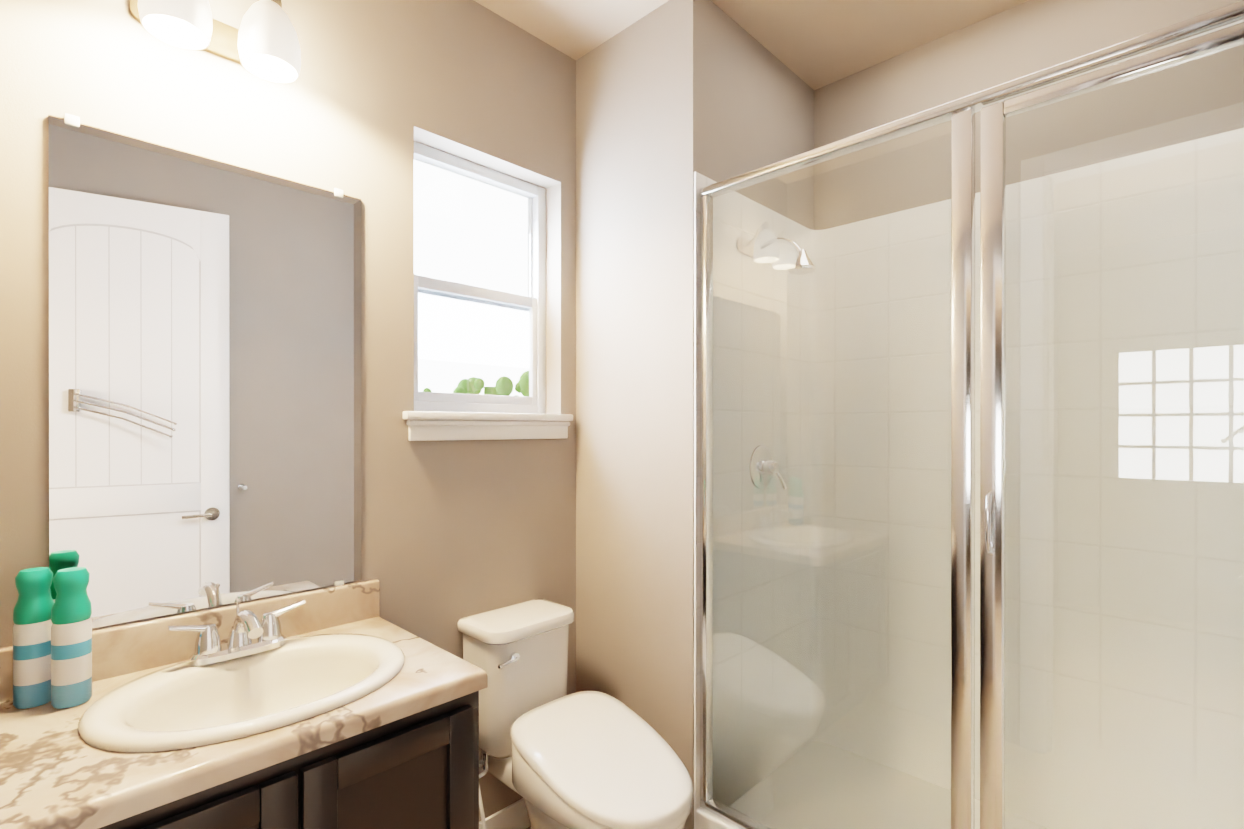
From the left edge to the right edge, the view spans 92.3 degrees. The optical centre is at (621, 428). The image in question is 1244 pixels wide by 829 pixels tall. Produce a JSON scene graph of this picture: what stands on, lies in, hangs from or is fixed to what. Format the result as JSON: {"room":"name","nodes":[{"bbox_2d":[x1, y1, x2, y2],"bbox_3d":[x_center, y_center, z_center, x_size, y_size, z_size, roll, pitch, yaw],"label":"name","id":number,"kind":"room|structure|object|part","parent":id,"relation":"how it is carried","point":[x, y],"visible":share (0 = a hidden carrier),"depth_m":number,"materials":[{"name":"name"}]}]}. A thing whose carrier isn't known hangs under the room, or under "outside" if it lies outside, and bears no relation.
{"room":"bathroom","nodes":[
{"label":"bathroom","id":0,"kind":"room"},
{"bbox_2d":[0,0,560,821],"bbox_3d":[-0.880,0.001,1.610,0.150,2.750,1.731,0,0,44],"label":"wall","id":1,"kind":"structure","parent":0,"point":[338,112],"depth_m":1.68,"materials":[{"name":"paint"}]},
{"bbox_2d":[0,579,379,702],"bbox_3d":[-0.945,0.493,1.414,0.023,0.140,0.747,0,0,44],"label":"backsplash","id":2,"kind":"structure","parent":1,"relation":"attached to","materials":[{"name":"stone"}]},
{"bbox_2d":[48,113,360,627],"bbox_3d":[-0.941,-0.112,1.431,0.010,1.070,0.625,0,0,44],"label":"mirror","id":3,"kind":"object","parent":1,"relation":"attached to","point":[204,382],"visible":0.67,"depth_m":1.38,"materials":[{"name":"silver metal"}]},
{"bbox_2d":[129,0,300,82],"bbox_3d":[-0.898,-0.926,1.339,0.196,0.190,0.302,0,0,44],"label":"sconce","id":4,"kind":"object","parent":1,"relation":"attached to","point":[262,42],"visible":1,"depth_m":1.32,"materials":[{"name":"white glass"}]},
{"bbox_3d":[-0.934,-0.903,1.252,0.126,0.145,0.126,0,0,44],"label":"lamp shade","id":5,"kind":"part","parent":4,"relation":"part of","materials":[{"name":"white glass"}]},
{"bbox_3d":[-0.961,-0.924,1.400,0.020,0.076,0.300,0,0,44],"label":"plate","id":6,"kind":"part","parent":4,"relation":"part of","materials":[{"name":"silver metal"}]},
{"bbox_3d":[-0.812,-0.904,1.378,0.126,0.145,0.126,0,0,44],"label":"lamp shade","id":7,"kind":"part","parent":4,"relation":"part of","materials":[{"name":"white glass"}]},
{"bbox_2d":[258,0,281,7],"bbox_3d":[-0.812,-0.992,1.378,0.048,0.035,0.048,0,0,44],"label":"socket","id":8,"kind":"object","parent":4,"relation":"attached to","point":[278,3],"depth_m":1.36,"materials":[{"name":"silver metal"}]},
{"bbox_2d":[414,141,545,413],"bbox_3d":[-0.499,-0.475,2.051,0.050,0.849,0.566,0,0,44],"label":"window","id":9,"kind":"structure","parent":1,"relation":"in","point":[539,247],"depth_m":2.05,"materials":[{"name":"white plastic"}]},
{"bbox_3d":[-0.656,-0.286,1.877,0.024,0.396,0.022,0,0,44],"label":"lower window sash","id":10,"kind":"part","parent":9,"relation":"part of","materials":[{"name":"white plastic"}]},
{"bbox_3d":[-0.510,-0.665,2.061,0.004,0.396,0.470,0,0,44],"label":"upper window glass","id":11,"kind":"part","parent":9,"relation":"part of","materials":[{"name":"clear glass"}]},
{"bbox_3d":[-0.493,-0.282,2.045,0.004,0.332,0.450,0,0,44],"label":"lower window glass","id":12,"kind":"part","parent":9,"relation":"part of","materials":[{"name":"clear glass"}]},
{"bbox_3d":[-0.493,-0.103,2.045,0.024,0.030,0.446,0,0,44],"label":"lower window sash","id":13,"kind":"part","parent":9,"relation":"part of","materials":[{"name":"white plastic"}]},
{"bbox_3d":[-0.493,-0.466,2.045,0.024,0.038,0.446,0,0,44],"label":"lower window sash","id":14,"kind":"part","parent":9,"relation":"part of","materials":[{"name":"white plastic"}]},
{"bbox_3d":[-0.499,-0.880,2.050,0.050,0.038,0.490,0,0,44],"label":"window frame","id":15,"kind":"part","parent":9,"relation":"part of","materials":[{"name":"white plastic"}]},
{"bbox_3d":[-0.344,-0.663,2.233,0.020,0.396,0.012,0,0,44],"label":"upper window sash","id":16,"kind":"part","parent":9,"relation":"part of","materials":[{"name":"white plastic"}]},
{"bbox_3d":[-0.330,-0.287,2.213,0.024,0.396,0.022,0,0,44],"label":"lower window sash","id":17,"kind":"part","parent":9,"relation":"part of","materials":[{"name":"white plastic"}]},
{"bbox_2d":[403,411,572,420],"bbox_3d":[-0.441,-0.041,1.995,0.120,0.025,0.636,0,0,44],"label":"stool","id":18,"kind":"object","parent":1,"relation":"on","point":[423,415],"visible":0.79,"depth_m":1.91,"materials":[{"name":"white"}]},
{"bbox_2d":[406,420,569,440],"bbox_3d":[-0.411,0.004,1.966,0.025,0.062,0.618,0,0,44],"label":"apron","id":19,"kind":"object","parent":1,"relation":"attached to","point":[428,433],"depth_m":1.92,"materials":[{"name":"white"}]},
{"bbox_2d":[479,798,529,828],"bbox_3d":[-0.432,1.323,1.955,0.014,0.105,0.734,0,0,44],"label":"baseboard","id":20,"kind":"structure","parent":1,"relation":"attached to","point":[514,815],"depth_m":2.01,"materials":[{"name":"white wood"}]},
{"bbox_2d":[576,0,813,828],"bbox_3d":[0.303,-0.001,2.436,0.696,2.750,0.955,0,0,44],"label":"wall","id":21,"kind":"structure","parent":0,"point":[672,96],"depth_m":2.01,"materials":[{"name":"paint"}]},
{"bbox_2d":[700,195,709,801],"bbox_3d":[0.264,0.215,1.861,0.026,1.871,0.040,0,0,44],"label":"jamb","id":22,"kind":"object","parent":21,"relation":"attached to","point":[704,453],"visible":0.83,"depth_m":1.84,"materials":[{"name":"silver metal"}]},
{"bbox_2d":[700,0,1243,196],"bbox_3d":[0.721,-0.733,1.415,1.301,0.026,0.048,0,0,44],"label":"header","id":23,"kind":"object","parent":21,"relation":"attached to","point":[1203,24],"visible":0.77,"depth_m":1.27,"materials":[{"name":"silver metal"}]},
{"bbox_2d":[474,0,1028,89],"bbox_3d":[-0.630,-1.422,0.272,2.370,0.100,5.355,0,0,44],"label":"ceiling","id":24,"kind":"structure","parent":0,"point":[815,44],"depth_m":2.02,"materials":[{"name":"paint"}]},
{"bbox_2d":[814,0,1242,192],"bbox_3d":[1.308,0.000,2.020,1.324,2.750,0.150,0,0,44],"label":"wall","id":25,"kind":"structure","parent":0,"point":[1021,40],"depth_m":2.01,"materials":[{"name":"paint"}]},
{"bbox_3d":[-0.630,1.428,0.277,2.370,0.100,5.355,0,0,44],"label":"floor","id":26,"kind":"structure","parent":0,"visible":0},
{"bbox_2d":[0,579,487,828],"bbox_3d":[-0.744,0.881,1.219,0.584,0.990,0.747,0,0,44],"label":"bathroom vanity","id":27,"kind":"object","parent":26,"relation":"on","point":[346,706],"visible":1,"depth_m":1.16,"materials":[{"name":"black"}]},
{"bbox_2d":[13,567,53,708],"bbox_3d":[-1.125,0.395,1.143,0.058,0.258,0.058,0,0,44],"label":"bottle","id":28,"kind":"object","parent":27,"relation":"on","point":[32,610],"visible":0.9,"depth_m":1.12,"materials":[{"name":"teal"}]},
{"bbox_2d":[51,567,91,708],"bbox_3d":[-1.054,0.395,1.144,0.058,0.258,0.058,0,0,44],"label":"bottle","id":29,"kind":"object","parent":27,"relation":"on","point":[71,653],"visible":1,"depth_m":1.12,"materials":[{"name":"teal"}]},
{"bbox_3d":[-0.688,0.628,0.918,0.019,0.058,0.228,0,0,44],"label":"door rail","id":30,"kind":"part","parent":27,"relation":"part of","materials":[{"name":"black wood"}]},
{"bbox_2d":[168,598,305,665],"bbox_3d":[-0.828,0.446,1.315,0.162,0.120,0.264,0,0,44],"label":"faucet","id":31,"kind":"object","parent":27,"relation":"on","point":[250,638],"depth_m":1.33,"materials":[{"name":"silver metal"}]},
{"bbox_2d":[78,633,404,751],"bbox_3d":[-0.741,0.583,1.230,0.458,0.154,0.562,0,0,44],"label":"sink","id":32,"kind":"object","parent":27,"relation":"in","point":[222,702],"depth_m":1.25,"materials":[{"name":"white ceramic"}]},
{"bbox_3d":[-0.692,0.920,0.923,0.007,0.527,0.228,0,0,44],"label":"door panel","id":33,"kind":"part","parent":27,"relation":"part of","materials":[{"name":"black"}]},
{"bbox_3d":[-0.444,0.627,1.170,0.019,0.058,0.224,0,0,44],"label":"door rail","id":34,"kind":"part","parent":27,"relation":"part of","materials":[{"name":"black wood"}]},
{"bbox_3d":[-0.448,0.920,1.175,0.007,0.527,0.224,0,0,44],"label":"door panel","id":35,"kind":"part","parent":27,"relation":"part of","materials":[{"name":"black wood"}]},
{"bbox_2d":[457,599,692,828],"bbox_3d":[-0.162,0.983,1.693,0.758,0.785,0.466,0,0,44],"label":"toilet","id":36,"kind":"object","parent":26,"relation":"on","point":[554,755],"visible":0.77,"depth_m":1.69,"materials":[{"name":"white ceramic"}]},
{"bbox_3d":[-0.331,0.683,1.748,0.017,0.020,0.054,0,0,44],"label":"lever arm","id":37,"kind":"part","parent":36,"relation":"part of"},
{"bbox_3d":[-0.326,0.611,1.908,0.218,0.042,0.336,0,0,44],"label":"tank lid","id":38,"kind":"part","parent":36,"relation":"part of","materials":[{"name":"white ceramic"}]},
{"bbox_3d":[-0.328,0.812,1.911,0.192,0.357,0.312,0,0,44],"label":"tank","id":39,"kind":"part","parent":36,"relation":"part of","materials":[{"name":"white ceramic"}]},
{"bbox_3d":[-0.046,0.919,1.636,0.504,0.126,0.380,0,0,44],"label":"seat","id":40,"kind":"part","parent":36,"relation":"part of","materials":[{"name":"white ceramic"}]},
{"bbox_3d":[-0.045,0.888,1.636,0.511,0.124,0.386,0,0,44],"label":"seat lid","id":41,"kind":"part","parent":36,"relation":"part of","materials":[{"name":"white ceramic"}]},
{"bbox_3d":[-0.065,1.179,1.655,0.538,0.392,0.360,0,0,44],"label":"bowl","id":42,"kind":"part","parent":36,"relation":"part of","materials":[{"name":"white ceramic"}]},
{"bbox_2d":[696,807,740,828],"bbox_3d":[0.724,1.276,1.422,1.320,0.200,0.084,0,0,44],"label":"curb","id":43,"kind":"object","parent":26,"relation":"on","point":[706,819],"visible":0.5,"depth_m":1.81,"materials":[{"name":"white"}]},
{"bbox_2d":[700,799,762,828],"bbox_3d":[0.721,1.163,1.418,1.301,0.024,0.040,0,0,44],"label":"shower door frame sill","id":44,"kind":"structure","parent":43,"relation":"on","point":[726,815],"depth_m":1.79,"materials":[{"name":"silver metal"}]},
{"bbox_2d":[709,116,951,828],"bbox_3d":[0.520,0.216,1.612,0.700,1.886,0.006,0,0,44],"label":"glass panel","id":45,"kind":"object","parent":44,"relation":"in","point":[830,528],"visible":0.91,"depth_m":1.57,"materials":[{"name":"clear glass"}]},
{"bbox_2d":[951,108,974,828],"bbox_3d":[0.778,0.215,1.362,0.042,1.871,0.032,0,0,44],"label":"stile","id":46,"kind":"object","parent":44,"relation":"on","point":[963,470],"visible":1,"depth_m":1.35,"materials":[{"name":"silver metal"}]},
{"bbox_2d":[975,799,979,828],"bbox_3d":[1.000,1.313,1.705,1.320,0.125,0.726,0,0,44],"label":"pan","id":47,"kind":"object","parent":26,"relation":"on","point":[977,814],"depth_m":1.94,"materials":[{"name":"white"}]},
{"bbox_2d":[694,172,979,828],"bbox_3d":[0.974,0.233,1.677,1.318,2.055,0.801,0,0,44],"label":"shower door frame","id":48,"kind":"structure","parent":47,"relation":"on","point":[701,181],"depth_m":1.86,"materials":[{"name":"metal"}]},
{"bbox_3d":[0.990,1.121,1.157,0.430,0.040,0.028,0,0,44],"label":"rail","id":49,"kind":"object","parent":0,"visible":0},
{"bbox_2d":[980,101,1003,828],"bbox_3d":[0.808,0.214,1.308,0.044,1.853,0.062,0,0,44],"label":"stile","id":50,"kind":"object","parent":49,"relation":"attached to","point":[992,468],"depth_m":1.31,"materials":[{"name":"silver metal"}]},
{"bbox_3d":[0.799,0.206,1.299,0.012,0.141,0.036,0,0,44],"label":"shower door frame pull","id":51,"kind":"part","parent":50,"relation":"part of","materials":[{"name":"silver metal"}]},
{"bbox_2d":[1004,41,1243,828],"bbox_3d":[0.989,0.212,1.157,0.454,1.818,0.006,0,0,44],"label":"glass panel","id":52,"kind":"object","parent":49,"relation":"attached to","point":[1123,453],"visible":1,"depth_m":1.16,"materials":[{"name":"clear glass"}]},
{"bbox_3d":[1.155,0.215,0.995,0.030,1.853,0.028,0,0,44],"label":"stile","id":53,"kind":"object","parent":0,"visible":0},
{"bbox_2d":[1004,22,1243,115],"bbox_3d":[0.990,-0.697,1.154,0.430,0.030,0.028,0,0,44],"label":"shower door frame","id":54,"kind":"structure","parent":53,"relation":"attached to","point":[1209,42],"depth_m":1.15,"materials":[{"name":"silver metal"}]}
]}

